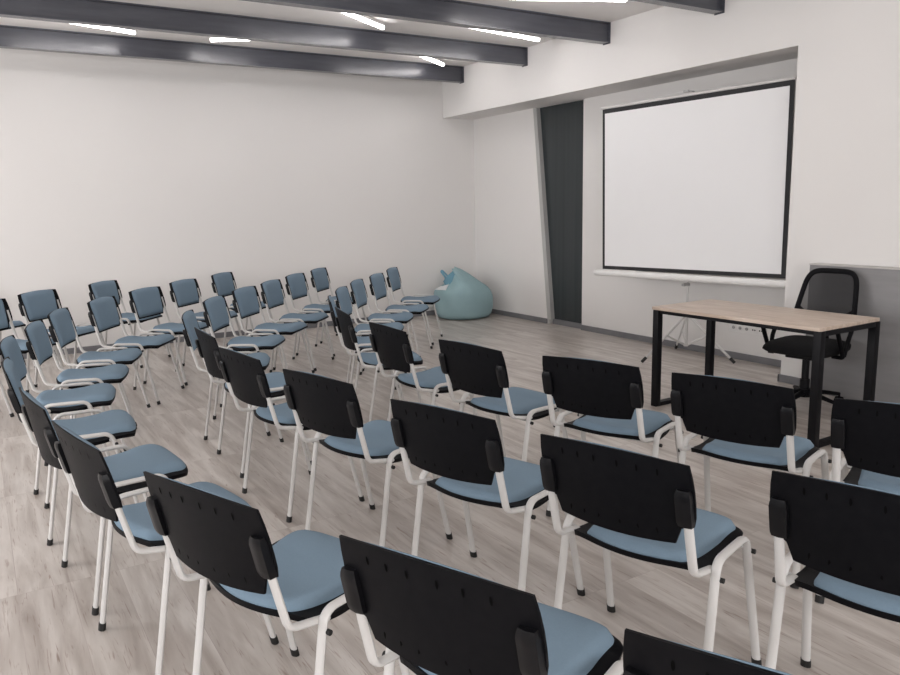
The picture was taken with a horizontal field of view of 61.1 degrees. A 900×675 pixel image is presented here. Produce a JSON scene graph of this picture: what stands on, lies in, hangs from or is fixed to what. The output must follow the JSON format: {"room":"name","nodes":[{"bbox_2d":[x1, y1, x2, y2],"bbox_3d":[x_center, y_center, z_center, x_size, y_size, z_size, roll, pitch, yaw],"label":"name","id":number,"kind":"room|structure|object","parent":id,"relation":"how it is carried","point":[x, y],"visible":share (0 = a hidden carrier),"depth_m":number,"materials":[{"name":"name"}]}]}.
{"room":"lecture room","nodes":[
{"label":"lecture room","id":0,"kind":"room"},
{"bbox_2d":[0,48,475,348],"bbox_3d":[-3.317,-1.562,8.707,9.314,3.270,0.200,-7,12,-31],"label":"wall","id":1,"kind":"structure","parent":0,"point":[136,173],"depth_m":8.91,"materials":[{"name":"paint"}]},
{"bbox_2d":[1,310,434,360],"bbox_3d":[-3.311,0.042,8.839,8.714,0.064,0.016,-7,12,-31],"label":"baseboard","id":2,"kind":"structure","parent":1,"relation":"attached to","point":[432,312],"depth_m":9.17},
{"bbox_2d":[0,0,662,66],"bbox_3d":[-0.195,-2.444,3.399,9.314,0.150,12.162,-7,12,-31],"label":"ceiling","id":3,"kind":"structure","parent":0,"point":[593,10],"depth_m":7.25,"materials":[{"name":"white paint"}]},
{"bbox_2d":[0,25,463,83],"bbox_3d":[-3.333,-2.957,7.766,8.214,0.200,0.104,-7,12,-31],"label":"ceiling beam","id":4,"kind":"structure","parent":3,"relation":"attached to","point":[11,37],"depth_m":8.23,"materials":[{"name":"metal"}]},
{"bbox_2d":[0,0,527,66],"bbox_3d":[-2.625,-2.777,6.642,8.214,0.200,0.104,-7,12,-31],"label":"ceiling beam","id":5,"kind":"structure","parent":3,"relation":"attached to","point":[104,13],"depth_m":7.09,"materials":[{"name":"metal"}]},
{"bbox_2d":[242,0,610,44],"bbox_3d":[-1.915,-2.596,5.514,8.214,0.200,0.104,-7,12,-31],"label":"ceiling beam","id":6,"kind":"structure","parent":3,"relation":"attached to","point":[456,13],"depth_m":6.78,"materials":[{"name":"paint"}]},
{"bbox_2d":[630,0,724,15],"bbox_3d":[-1.190,-2.412,4.363,8.214,0.200,0.104,-7,12,-31],"label":"ceiling beam","id":7,"kind":"structure","parent":3,"relation":"attached to","point":[715,7],"depth_m":6.33,"materials":[{"name":"metal"}]},
{"bbox_2d":[0,313,899,674],"bbox_3d":[-0.123,0.900,3.979,9.314,0.100,12.162,-7,12,-31],"label":"floor","id":8,"kind":"structure","parent":0,"point":[48,626],"depth_m":3.54,"materials":[{"name":"laminate"}]},
{"bbox_2d":[0,298,63,392],"bbox_3d":[-3.535,0.114,6.214,0.550,0.834,0.572,1,10,11],"label":"chair","id":9,"kind":"object","parent":8,"relation":"on","point":[6,318],"visible":0.35,"depth_m":6.40,"materials":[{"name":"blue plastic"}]},
{"bbox_2d":[16,338,55,349],"bbox_3d":[-3.475,0.055,6.191,0.419,0.054,0.386,1,10,11],"label":"seat cushion","id":10,"kind":"object","parent":9,"relation":"on","point":[22,343],"depth_m":6.20,"materials":[{"name":"blue fabric"}]},
{"bbox_2d":[0,335,120,494],"bbox_3d":[-2.227,0.398,4.412,0.550,0.834,0.572,-5,11,-21],"label":"chair","id":11,"kind":"object","parent":8,"relation":"on","point":[55,401],"visible":0.8,"depth_m":4.31,"materials":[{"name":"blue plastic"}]},
{"bbox_2d":[1,336,26,379],"bbox_3d":[-2.447,0.131,4.278,0.071,0.253,0.402,-5,11,-21],"label":"backrest cushion","id":12,"kind":"object","parent":11,"relation":"on","point":[10,348],"depth_m":4.30,"materials":[{"name":"blue fabric"}]},
{"bbox_2d":[36,383,115,406],"bbox_3d":[-2.170,0.334,4.425,0.419,0.054,0.386,-5,11,-21],"label":"seat cushion","id":13,"kind":"object","parent":11,"relation":"on","point":[105,393],"depth_m":4.35,"materials":[{"name":"blue fabric"}]},
{"bbox_2d":[17,289,107,387],"bbox_3d":[-3.477,-0.009,6.917,0.550,0.834,0.572,1,10,11],"label":"chair","id":14,"kind":"object","parent":8,"relation":"on","point":[36,305],"visible":0.58,"depth_m":6.85,"materials":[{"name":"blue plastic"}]},
{"bbox_2d":[21,290,56,320],"bbox_3d":[-3.709,-0.299,6.912,0.071,0.253,0.402,1,10,11],"label":"backrest cushion","id":15,"kind":"object","parent":14,"relation":"on","point":[36,305],"depth_m":6.87,"materials":[{"name":"blue fabric"}]},
{"bbox_2d":[47,325,94,334],"bbox_3d":[-3.416,-0.068,6.894,0.419,0.054,0.386,1,10,11],"label":"seat cushion","id":16,"kind":"object","parent":14,"relation":"on","point":[81,330],"depth_m":6.81,"materials":[{"name":"blue fabric"}]},
{"bbox_2d":[2,357,138,545],"bbox_3d":[-1.849,0.501,3.771,0.550,0.834,0.572,-7,11,-28],"label":"chair","id":17,"kind":"object","parent":8,"relation":"on","point":[103,427],"visible":0.66,"depth_m":3.67,"materials":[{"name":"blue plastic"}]},
{"bbox_2d":[4,358,23,405],"bbox_3d":[-2.057,0.238,3.612,0.071,0.253,0.402,-7,11,-28],"label":"backrest cushion","id":18,"kind":"object","parent":17,"relation":"on","point":[9,366],"depth_m":3.48,"materials":[{"name":"blue fabric"}]},
{"bbox_2d":[52,409,135,440],"bbox_3d":[-1.795,0.436,3.790,0.419,0.054,0.386,-7,11,-28],"label":"seat cushion","id":19,"kind":"object","parent":17,"relation":"on","point":[114,422],"depth_m":3.75,"materials":[{"name":"blue fabric"}]},
{"bbox_2d":[24,320,136,451],"bbox_3d":[-2.402,0.300,5.001,0.550,0.834,0.572,-4,10,-16],"label":"chair","id":20,"kind":"object","parent":8,"relation":"on","point":[39,345],"visible":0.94,"depth_m":4.88,"materials":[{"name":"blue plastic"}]},
{"bbox_2d":[26,320,52,364],"bbox_3d":[-2.630,0.029,4.887,0.071,0.253,0.402,-4,10,-16],"label":"backrest cushion","id":21,"kind":"object","parent":20,"relation":"on","point":[36,331],"depth_m":4.86,"materials":[{"name":"blue fabric"}]},
{"bbox_2d":[57,364,128,382],"bbox_3d":[-2.343,0.236,5.008,0.419,0.054,0.386,-4,10,-16],"label":"seat cushion","id":22,"kind":"object","parent":20,"relation":"on","point":[117,373],"depth_m":4.93,"materials":[{"name":"blue fabric"}]},
{"bbox_2d":[47,307,150,424],"bbox_3d":[-2.567,0.198,5.611,0.550,0.834,0.572,-3,10,-11],"label":"chair","id":23,"kind":"object","parent":8,"relation":"on","point":[63,331],"visible":0.9,"depth_m":5.49,"materials":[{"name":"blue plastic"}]},
{"bbox_2d":[49,308,75,346],"bbox_3d":[-2.800,-0.076,5.516,0.071,0.253,0.402,-3,10,-11],"label":"backrest cushion","id":24,"kind":"object","parent":23,"relation":"on","point":[61,321],"depth_m":5.49,"materials":[{"name":"blue fabric"}]},
{"bbox_2d":[77,348,141,363],"bbox_3d":[-2.507,0.135,5.613,0.419,0.054,0.386,-3,10,-11],"label":"seat cushion","id":25,"kind":"object","parent":23,"relation":"on","point":[128,355],"depth_m":5.53,"materials":[{"name":"blue fabric"}]},
{"bbox_2d":[19,387,199,615],"bbox_3d":[-1.400,0.600,3.150,0.550,0.834,0.572,-9,12,-38],"label":"chair","id":26,"kind":"object","parent":8,"relation":"on","point":[126,468],"visible":0.62,"depth_m":3.05,"materials":[{"name":"black plastic"}]},
{"bbox_2d":[21,389,56,435],"bbox_3d":[-1.587,0.342,2.959,0.071,0.253,0.402,-9,12,-38],"label":"backrest cushion","id":27,"kind":"object","parent":26,"relation":"on","point":[31,409],"depth_m":2.88,"materials":[{"name":"blue fabric"}]},
{"bbox_2d":[104,444,185,481],"bbox_3d":[-1.352,0.532,3.178,0.419,0.054,0.386,-9,12,-38],"label":"seat cushion","id":28,"kind":"object","parent":26,"relation":"on","point":[151,458],"depth_m":3.15,"materials":[{"name":"blue fabric"}]},
{"bbox_2d":[88,280,170,367],"bbox_3d":[-3.249,-0.156,7.735,0.550,0.834,0.572,0,10,9],"label":"chair","id":29,"kind":"object","parent":8,"relation":"on","point":[100,289],"visible":0.52,"depth_m":7.67,"materials":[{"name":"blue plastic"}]},
{"bbox_2d":[91,280,119,303],"bbox_3d":[-3.483,-0.444,7.721,0.071,0.253,0.402,0,10,9],"label":"backrest cushion","id":30,"kind":"object","parent":29,"relation":"on","point":[100,289],"depth_m":7.72,"materials":[{"name":"blue fabric"}]},
{"bbox_2d":[87,296,184,404],"bbox_3d":[-2.576,0.083,6.272,0.550,0.834,0.572,-1,10,1],"label":"chair","id":31,"kind":"object","parent":8,"relation":"on","point":[104,313],"visible":0.98,"depth_m":6.17,"materials":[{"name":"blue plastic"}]},
{"bbox_2d":[90,296,119,330],"bbox_3d":[-2.813,-0.199,6.226,0.071,0.253,0.402,-1,10,1],"label":"backrest cushion","id":32,"kind":"object","parent":31,"relation":"on","point":[105,312],"depth_m":6.21,"materials":[{"name":"blue fabric"}]},
{"bbox_2d":[114,334,174,346],"bbox_3d":[-2.514,0.022,6.261,0.419,0.054,0.386,-1,10,1],"label":"seat cushion","id":33,"kind":"object","parent":31,"relation":"on","point":[160,340],"depth_m":6.18,"materials":[{"name":"blue fabric"}]},
{"bbox_2d":[51,421,278,674],"bbox_3d":[-0.998,0.676,2.660,0.550,0.834,0.572,-10,13,-42],"label":"chair","id":34,"kind":"object","parent":8,"relation":"on","point":[88,470],"visible":0.56,"depth_m":2.44,"materials":[{"name":"black plastic"}]},
{"bbox_2d":[56,423,99,450],"bbox_3d":[-1.174,0.420,2.457,0.071,0.253,0.402,-10,13,-42],"label":"backrest cushion","id":35,"kind":"object","parent":34,"relation":"on","point":[69,440],"depth_m":2.41,"materials":[{"name":"blue fabric"}]},
{"bbox_2d":[114,482,250,540],"bbox_3d":[-0.952,0.608,2.692,0.419,0.054,0.386,-10,13,-42],"label":"seat cushion","id":36,"kind":"object","parent":34,"relation":"on","point":[137,515],"depth_m":2.60,"materials":[{"name":"blue fabric"}]},
{"bbox_2d":[128,286,208,385],"bbox_3d":[-2.523,-0.038,6.961,0.550,0.834,0.572,1,10,12],"label":"chair","id":37,"kind":"object","parent":8,"relation":"on","point":[145,302],"visible":0.86,"depth_m":6.86,"materials":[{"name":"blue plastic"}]},
{"bbox_2d":[132,287,162,317],"bbox_3d":[-2.756,-0.327,6.959,0.071,0.253,0.402,1,10,12],"label":"backrest cushion","id":38,"kind":"object","parent":37,"relation":"on","point":[147,301],"depth_m":6.94,"materials":[{"name":"blue fabric"}]},
{"bbox_2d":[153,322,206,332],"bbox_3d":[-2.463,-0.096,6.938,0.419,0.054,0.386,1,10,12],"label":"seat cushion","id":39,"kind":"object","parent":37,"relation":"on","point":[175,327],"depth_m":6.86,"materials":[{"name":"blue fabric"}]},
{"bbox_2d":[169,279,241,365],"bbox_3d":[-2.436,-0.167,7.697,0.550,0.834,0.572,1,10,13],"label":"chair","id":40,"kind":"object","parent":8,"relation":"on","point":[184,292],"visible":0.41,"depth_m":7.65,"materials":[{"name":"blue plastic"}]},
{"bbox_2d":[172,279,198,305],"bbox_3d":[-2.667,-0.458,7.699,0.071,0.253,0.402,1,10,13],"label":"backrest cushion","id":41,"kind":"object","parent":40,"relation":"on","point":[185,292],"depth_m":7.68,"materials":[{"name":"blue fabric"}]},
{"bbox_2d":[181,309,270,439],"bbox_3d":[-1.535,0.225,5.324,0.550,0.834,0.572,-3,10,-10],"label":"chair","id":42,"kind":"object","parent":8,"relation":"on","point":[189,320],"visible":0.35,"depth_m":5.13,"materials":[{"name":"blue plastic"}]},
{"bbox_2d":[183,310,198,350],"bbox_3d":[-1.769,-0.049,5.233,0.071,0.253,0.402,-3,10,-10],"label":"backrest cushion","id":43,"kind":"object","parent":42,"relation":"on","point":[189,318],"depth_m":5.13,"materials":[{"name":"blue fabric"}]},
{"bbox_2d":[211,272,273,346],"bbox_3d":[-2.268,-0.303,8.458,0.550,0.834,0.572,1,10,11],"label":"chair","id":44,"kind":"object","parent":8,"relation":"on","point":[223,283],"visible":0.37,"depth_m":8.38,"materials":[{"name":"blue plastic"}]},
{"bbox_2d":[213,272,234,295],"bbox_3d":[-2.501,-0.592,8.451,0.071,0.253,0.402,1,10,11],"label":"backrest cushion","id":45,"kind":"object","parent":44,"relation":"on","point":[224,282],"depth_m":8.43,"materials":[{"name":"blue fabric"}]},
{"bbox_2d":[202,295,285,406],"bbox_3d":[-1.621,0.087,6.130,0.550,0.834,0.572,-1,10,2],"label":"chair","id":46,"kind":"object","parent":8,"relation":"on","point":[217,316],"visible":0.95,"depth_m":6.01,"materials":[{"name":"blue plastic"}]},
{"bbox_2d":[205,296,228,330],"bbox_3d":[-1.858,-0.196,6.091,0.071,0.253,0.402,-1,10,2],"label":"backrest cushion","id":47,"kind":"object","parent":46,"relation":"on","point":[216,308],"depth_m":6.07,"materials":[{"name":"blue fabric"}]},
{"bbox_2d":[228,334,284,347],"bbox_3d":[-1.559,0.027,6.118,0.419,0.054,0.386,-1,10,2],"label":"seat cushion","id":48,"kind":"object","parent":46,"relation":"on","point":[270,341],"depth_m":6.02,"materials":[{"name":"blue fabric"}]},
{"bbox_2d":[194,327,311,477],"bbox_3d":[-1.195,0.343,4.605,0.550,0.834,0.572,-7,11,-30],"label":"chair","id":49,"kind":"object","parent":8,"relation":"on","point":[207,345],"visible":0.52,"depth_m":4.45,"materials":[{"name":"black plastic"}]},
{"bbox_2d":[225,372,285,392],"bbox_3d":[-1.142,0.277,4.626,0.419,0.054,0.386,-7,11,-30],"label":"seat cushion","id":50,"kind":"object","parent":49,"relation":"on","point":[275,379],"depth_m":4.58,"materials":[{"name":"blue fabric"}]},
{"bbox_2d":[232,286,314,372],"bbox_3d":[-1.580,-0.035,6.830,0.550,0.834,0.572,1,10,10],"label":"chair","id":51,"kind":"object","parent":8,"relation":"on","point":[246,302],"visible":0.95,"depth_m":6.75,"materials":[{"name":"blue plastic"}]},
{"bbox_2d":[234,286,258,316],"bbox_3d":[-1.814,-0.324,6.821,0.071,0.253,0.402,1,10,10],"label":"backrest cushion","id":52,"kind":"object","parent":51,"relation":"on","point":[246,298],"depth_m":6.80,"materials":[{"name":"blue fabric"}]},
{"bbox_2d":[254,322,306,332],"bbox_3d":[-1.519,-0.094,6.808,0.419,0.054,0.386,1,10,10],"label":"seat cushion","id":53,"kind":"object","parent":51,"relation":"on","point":[294,327],"depth_m":6.71,"materials":[{"name":"blue fabric"}]},
{"bbox_2d":[143,471,409,674],"bbox_3d":[-0.479,0.745,2.197,0.572,0.834,0.550,6,12,37],"label":"chair","id":54,"kind":"object","parent":8,"relation":"on","point":[227,542],"visible":0.82,"depth_m":2.01,"materials":[{"name":"black plastic"}]},
{"bbox_2d":[158,475,237,502],"bbox_3d":[-0.625,0.493,1.966,0.402,0.253,0.071,6,12,37],"label":"backrest cushion","id":55,"kind":"object","parent":54,"relation":"on","point":[169,490],"depth_m":1.94,"materials":[{"name":"blue fabric"}]},
{"bbox_2d":[219,530,343,611],"bbox_3d":[-0.443,0.676,2.236,0.386,0.054,0.419,6,12,37],"label":"seat cushion","id":56,"kind":"object","parent":54,"relation":"on","point":[310,563],"depth_m":2.16,"materials":[{"name":"blue fabric"}]},
{"bbox_2d":[218,347,364,522],"bbox_3d":[-0.836,0.445,3.972,0.550,0.834,0.572,-9,13,-38],"label":"chair","id":57,"kind":"object","parent":8,"relation":"on","point":[245,376],"visible":0.62,"depth_m":3.78,"materials":[{"name":"black plastic"}]},
{"bbox_2d":[256,402,295,423],"bbox_3d":[-0.788,0.378,4.000,0.419,0.054,0.386,-9,13,-38],"label":"seat cushion","id":58,"kind":"object","parent":57,"relation":"on","point":[285,415],"depth_m":3.87,"materials":[{"name":"blue fabric"}]},
{"bbox_2d":[260,279,333,370],"bbox_3d":[-1.485,-0.142,7.435,0.550,0.834,0.572,0,10,9],"label":"chair","id":59,"kind":"object","parent":8,"relation":"on","point":[272,294],"visible":0.92,"depth_m":7.34,"materials":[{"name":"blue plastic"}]},
{"bbox_2d":[262,280,283,307],"bbox_3d":[-1.720,-0.430,7.422,0.071,0.253,0.402,0,10,9],"label":"backrest cushion","id":60,"kind":"object","parent":59,"relation":"on","point":[273,292],"depth_m":7.40,"materials":[{"name":"blue fabric"}]},
{"bbox_2d":[280,312,327,321],"bbox_3d":[-1.425,-0.201,7.414,0.419,0.054,0.386,0,10,9],"label":"seat cushion","id":61,"kind":"object","parent":59,"relation":"on","point":[318,316],"depth_m":7.32,"materials":[{"name":"blue fabric"}]},
{"bbox_2d":[285,273,335,356],"bbox_3d":[-1.394,-0.263,8.119,0.550,0.834,0.572,1,10,13],"label":"chair","id":62,"kind":"object","parent":8,"relation":"on","point":[296,286],"visible":0.73,"depth_m":8.00,"materials":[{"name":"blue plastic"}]},
{"bbox_2d":[287,273,306,298],"bbox_3d":[-1.626,-0.553,8.120,0.071,0.253,0.402,1,10,13],"label":"backrest cushion","id":63,"kind":"object","parent":62,"relation":"on","point":[297,284],"depth_m":8.10,"materials":[{"name":"blue fabric"}]},
{"bbox_2d":[310,267,366,343],"bbox_3d":[-1.260,-0.384,8.800,0.550,0.834,0.572,1,10,12],"label":"chair","id":64,"kind":"object","parent":8,"relation":"on","point":[320,280],"visible":0.5,"depth_m":8.74,"materials":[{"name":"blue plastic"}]},
{"bbox_2d":[328,295,401,399],"bbox_3d":[-0.670,0.084,6.033,0.550,0.834,0.572,-3,10,-9],"label":"chair","id":65,"kind":"object","parent":8,"relation":"on","point":[364,342],"visible":0.45,"depth_m":5.84,"materials":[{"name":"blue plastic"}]},
{"bbox_2d":[282,369,452,546],"bbox_3d":[-0.380,0.526,3.449,0.572,0.834,0.550,8,13,43],"label":"chair","id":66,"kind":"object","parent":8,"relation":"on","point":[322,404],"visible":0.82,"depth_m":3.27,"materials":[{"name":"black plastic"}]},
{"bbox_2d":[324,420,398,455],"bbox_3d":[-0.339,0.458,3.484,0.386,0.054,0.419,8,13,43],"label":"seat cushion","id":67,"kind":"object","parent":66,"relation":"on","point":[378,434],"depth_m":3.38,"materials":[{"name":"blue fabric"}]},
{"bbox_2d":[335,286,406,386],"bbox_3d":[-0.682,-0.026,6.665,0.550,0.834,0.572,-1,10,4],"label":"chair","id":68,"kind":"object","parent":8,"relation":"on","point":[343,302],"visible":0.59,"depth_m":6.61,"materials":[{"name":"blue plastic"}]},
{"bbox_2d":[354,322,403,332],"bbox_3d":[-0.621,-0.086,6.650,0.419,0.054,0.386,-1,10,4],"label":"seat cushion","id":69,"kind":"object","parent":68,"relation":"on","point":[397,325],"depth_m":6.61,"materials":[{"name":"blue fabric"}]},
{"bbox_2d":[335,307,422,421],"bbox_3d":[-0.490,0.197,5.355,0.550,0.834,0.572,-5,10,-19],"label":"chair","id":70,"kind":"object","parent":8,"relation":"on","point":[343,320],"visible":0.62,"depth_m":5.17,"materials":[{"name":"black plastic"}]},
{"bbox_2d":[358,351,421,364],"bbox_3d":[-0.433,0.133,5.365,0.419,0.054,0.386,-5,10,-19],"label":"seat cushion","id":71,"kind":"object","parent":70,"relation":"on","point":[368,358],"depth_m":5.24,"materials":[{"name":"blue fabric"}]},
{"bbox_2d":[350,279,414,370],"bbox_3d":[-0.631,-0.138,7.307,0.550,0.834,0.572,0,10,7],"label":"chair","id":72,"kind":"object","parent":8,"relation":"on","point":[359,296],"visible":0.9,"depth_m":7.21,"materials":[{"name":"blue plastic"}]},
{"bbox_2d":[368,312,413,321],"bbox_3d":[-0.570,-0.198,7.289,0.419,0.054,0.386,0,10,7],"label":"seat cushion","id":73,"kind":"object","parent":72,"relation":"on","point":[403,316],"depth_m":7.19,"materials":[{"name":"blue fabric"}]},
{"bbox_2d":[369,273,432,356],"bbox_3d":[-0.507,-0.246,7.913,0.550,0.834,0.572,1,10,11],"label":"chair","id":74,"kind":"object","parent":8,"relation":"on","point":[378,287],"visible":0.88,"depth_m":7.81,"materials":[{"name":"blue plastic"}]},
{"bbox_2d":[386,267,442,344],"bbox_3d":[-0.400,-0.376,8.646,0.550,0.834,0.572,1,10,10],"label":"chair","id":75,"kind":"object","parent":8,"relation":"on","point":[393,279],"visible":0.94,"depth_m":8.52,"materials":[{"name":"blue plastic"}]},
{"bbox_2d":[369,322,477,421],"bbox_3d":[-0.147,0.309,4.671,0.550,0.834,0.572,-7,11,-31],"label":"chair","id":76,"kind":"object","parent":8,"relation":"on","point":[391,346],"visible":0.8,"depth_m":4.51,"materials":[{"name":"black plastic"}]},
{"bbox_2d":[398,366,446,387],"bbox_3d":[-0.095,0.242,4.693,0.419,0.054,0.386,-7,11,-31],"label":"seat cushion","id":77,"kind":"object","parent":76,"relation":"on","point":[432,377],"depth_m":4.60,"materials":[{"name":"blue fabric"}]},
{"bbox_2d":[434,267,492,319],"bbox_3d":[0.181,-0.621,10.381,0.809,0.694,0.745,-2,10,-2],"label":"bean bag","id":78,"kind":"object","parent":8,"relation":"on","point":[462,296],"visible":0.96,"depth_m":10.13,"materials":[{"name":"fabric"}]},
{"bbox_2d":[339,535,623,674],"bbox_3d":[0.112,0.805,1.779,0.572,0.834,0.550,6,12,35],"label":"chair","id":79,"kind":"object","parent":8,"relation":"on","point":[435,618],"visible":0.98,"depth_m":1.54,"materials":[{"name":"black plastic"}]},
{"bbox_2d":[363,541,499,583],"bbox_3d":[-0.027,0.554,1.544,0.402,0.253,0.071,6,12,35],"label":"backrest cushion","id":80,"kind":"object","parent":79,"relation":"on","point":[381,565],"depth_m":1.52,"materials":[{"name":"blue fabric"}]},
{"bbox_2d":[420,602,613,674],"bbox_3d":[0.147,0.736,1.819,0.386,0.054,0.419,6,12,35],"label":"seat cushion","id":81,"kind":"object","parent":79,"relation":"on","point":[576,644],"depth_m":1.80,"materials":[{"name":"blue fabric"}]},
{"bbox_2d":[390,399,584,595],"bbox_3d":[0.137,0.610,2.901,0.572,0.834,0.550,7,13,40],"label":"chair","id":82,"kind":"object","parent":8,"relation":"on","point":[462,448],"visible":0.94,"depth_m":2.71,"materials":[{"name":"black plastic"}]},
{"bbox_2d":[408,401,472,414],"bbox_3d":[-0.019,0.357,2.678,0.402,0.253,0.071,7,13,40],"label":"backrest cushion","id":83,"kind":"object","parent":82,"relation":"on","point":[414,408],"depth_m":2.65,"materials":[{"name":"blue fabric"}]},
{"bbox_2d":[435,457,543,502],"bbox_3d":[0.176,0.541,2.938,0.386,0.054,0.419,7,13,40],"label":"seat cushion","id":84,"kind":"object","parent":82,"relation":"on","point":[523,480],"depth_m":2.83,"materials":[{"name":"blue fabric"}]},
{"bbox_2d":[438,339,567,461],"bbox_3d":[0.297,0.405,4.062,0.550,0.834,0.572,-9,13,-39],"label":"chair","id":85,"kind":"object","parent":8,"relation":"on","point":[470,368],"visible":0.9,"depth_m":3.89,"materials":[{"name":"black plastic"}]},
{"bbox_2d":[471,387,554,413],"bbox_3d":[0.344,0.338,4.090,0.419,0.054,0.386,-9,13,-39],"label":"seat cushion","id":86,"kind":"object","parent":85,"relation":"on","point":[523,400],"depth_m":4.01,"materials":[{"name":"blue fabric"}]},
{"bbox_2d":[542,356,682,516],"bbox_3d":[0.780,0.467,3.645,0.572,0.834,0.550,6,12,38],"label":"chair","id":87,"kind":"object","parent":8,"relation":"on","point":[607,398],"visible":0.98,"depth_m":3.44,"materials":[{"name":"black plastic"}]},
{"bbox_2d":[573,409,670,435],"bbox_3d":[0.817,0.398,3.683,0.386,0.054,0.419,6,12,38],"label":"seat cushion","id":88,"kind":"object","parent":87,"relation":"on","point":[653,421],"depth_m":3.58,"materials":[{"name":"blue fabric"}]},
{"bbox_2d":[540,434,761,665],"bbox_3d":[0.632,0.681,2.432,0.572,0.834,0.550,7,13,41],"label":"chair","id":89,"kind":"object","parent":8,"relation":"on","point":[639,506],"visible":1,"depth_m":2.24,"materials":[{"name":"black plastic"}]},
{"bbox_2d":[568,438,655,457],"bbox_3d":[0.473,0.427,2.211,0.402,0.253,0.071,7,13,41],"label":"backrest cushion","id":90,"kind":"object","parent":89,"relation":"on","point":[576,448],"depth_m":2.19,"materials":[{"name":"blue fabric"}]},
{"bbox_2d":[587,508,735,561],"bbox_3d":[0.672,0.612,2.467,0.386,0.054,0.419,7,13,41],"label":"seat cushion","id":91,"kind":"object","parent":89,"relation":"on","point":[713,532],"depth_m":2.35,"materials":[{"name":"blue fabric"}]},
{"bbox_2d":[593,76,796,363],"bbox_3d":[2.120,-1.031,7.180,0.746,2.512,2.217,-5,11,-21],"label":"projector screen","id":92,"kind":"object","parent":8,"relation":"on","point":[695,182],"visible":0.91,"depth_m":6.99,"materials":[{"name":"white fabric"}]},
{"bbox_2d":[623,628,791,674],"bbox_3d":[0.635,0.858,1.407,0.572,0.834,0.550,5,12,33],"label":"chair","id":93,"kind":"object","parent":8,"relation":"on","point":[643,654],"visible":1,"depth_m":1.21,"materials":[{"name":"black plastic"}]},
{"bbox_2d":[664,639,791,674],"bbox_3d":[0.502,0.608,1.167,0.402,0.253,0.071,5,12,33],"label":"backrest cushion","id":94,"kind":"object","parent":93,"relation":"on","point":[679,659],"depth_m":1.18,"materials":[{"name":"blue fabric"}]},
{"bbox_2d":[670,372,831,588],"bbox_3d":[1.264,0.529,3.225,0.572,0.834,0.550,7,13,41],"label":"chair","id":95,"kind":"object","parent":8,"relation":"on","point":[739,421],"visible":0.95,"depth_m":3.03,"materials":[{"name":"black plastic"}]},
{"bbox_2d":[696,374,763,383],"bbox_3d":[1.105,0.276,3.005,0.402,0.253,0.071,7,13,41],"label":"backrest cushion","id":96,"kind":"object","parent":95,"relation":"on","point":[700,379],"depth_m":2.98,"materials":[{"name":"blue fabric"}]},
{"bbox_2d":[702,436,813,464],"bbox_3d":[1.304,0.461,3.261,0.386,0.054,0.419,7,13,41],"label":"seat cushion","id":97,"kind":"object","parent":95,"relation":"on","point":[738,453],"depth_m":3.16,"materials":[{"name":"blue fabric"}]},
{"bbox_2d":[651,299,879,447],"bbox_3d":[2.122,0.192,5.294,0.654,0.750,1.314,-7,12,-32],"label":"desk","id":98,"kind":"object","parent":8,"relation":"on","point":[819,324],"visible":0.77,"depth_m":4.94,"materials":[{"name":"brown wood"}]},
{"bbox_2d":[761,268,858,403],"bbox_3d":[2.625,0.011,5.571,0.677,0.990,0.598,-9,13,-38],"label":"office chair","id":99,"kind":"object","parent":8,"relation":"on","point":[834,290],"visible":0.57,"depth_m":5.61,"materials":[{"name":"black fabric"}]},
{"bbox_2d":[765,470,899,669],"bbox_3d":[1.188,0.731,2.070,0.572,0.834,0.550,8,13,42],"label":"chair","id":100,"kind":"object","parent":8,"relation":"on","point":[845,537],"visible":1,"depth_m":1.93,"materials":[{"name":"black plastic"}]},
{"bbox_2d":[812,477,899,494],"bbox_3d":[1.027,0.477,1.852,0.402,0.253,0.071,8,13,42],"label":"backrest cushion","id":101,"kind":"object","parent":100,"relation":"on","point":[819,486],"depth_m":1.85,"materials":[{"name":"blue fabric"}]},
{"bbox_2d":[814,572,899,615],"bbox_3d":[1.229,0.663,2.105,0.386,0.054,0.419,8,13,42],"label":"seat cushion","id":102,"kind":"object","parent":100,"relation":"on","point":[873,602],"depth_m":1.99,"materials":[{"name":"blue fabric"}]},
{"bbox_2d":[806,263,899,402],"bbox_3d":[3.538,0.090,4.950,0.114,1.008,2.610,-7,12,-31],"label":"partition wall","id":103,"kind":"structure","parent":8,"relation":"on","point":[879,286],"depth_m":5.55,"materials":[{"name":"grey paint"}]},
{"bbox_2d":[815,398,899,603],"bbox_3d":[1.696,0.594,2.797,0.572,0.834,0.550,6,12,37],"label":"chair","id":104,"kind":"object","parent":8,"relation":"on","point":[867,433],"visible":0.86,"depth_m":2.65,"materials":[{"name":"black plastic"}]},
{"bbox_2d":[858,469,899,493],"bbox_3d":[1.732,0.525,2.836,0.386,0.054,0.419,6,12,37],"label":"seat cushion","id":105,"kind":"object","parent":104,"relation":"on","point":[866,478],"depth_m":2.78,"materials":[{"name":"blue fabric"}]},
{"bbox_2d":[473,58,797,359],"bbox_3d":[1.920,-1.383,8.746,0.380,2.681,5.313,-7,12,-31],"label":"wall","id":106,"kind":"structure","parent":0,"point":[508,235],"depth_m":8.90,"materials":[{"name":"paint"}]},
{"bbox_2d":[533,100,583,323],"bbox_3d":[1.357,-1.506,9.379,0.114,2.631,0.930,-7,12,-31],"label":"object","id":107,"kind":"structure","parent":106,"relation":"in","point":[558,129],"depth_m":9.36,"materials":[{"name":"grey"}]},
{"bbox_2d":[442,0,899,377],"bbox_3d":[3.413,-1.214,5.868,0.900,3.270,11.762,-7,12,-31],"label":"wall","id":108,"kind":"structure","parent":0,"point":[844,208],"depth_m":5.97,"materials":[{"name":"paint"}]},
{"bbox_2d":[491,309,799,385],"bbox_3d":[1.852,-0.050,8.726,0.514,0.064,5.579,-6,11,-26],"label":"baseboard","id":109,"kind":"structure","parent":108,"relation":"attached to","point":[746,357],"depth_m":8.22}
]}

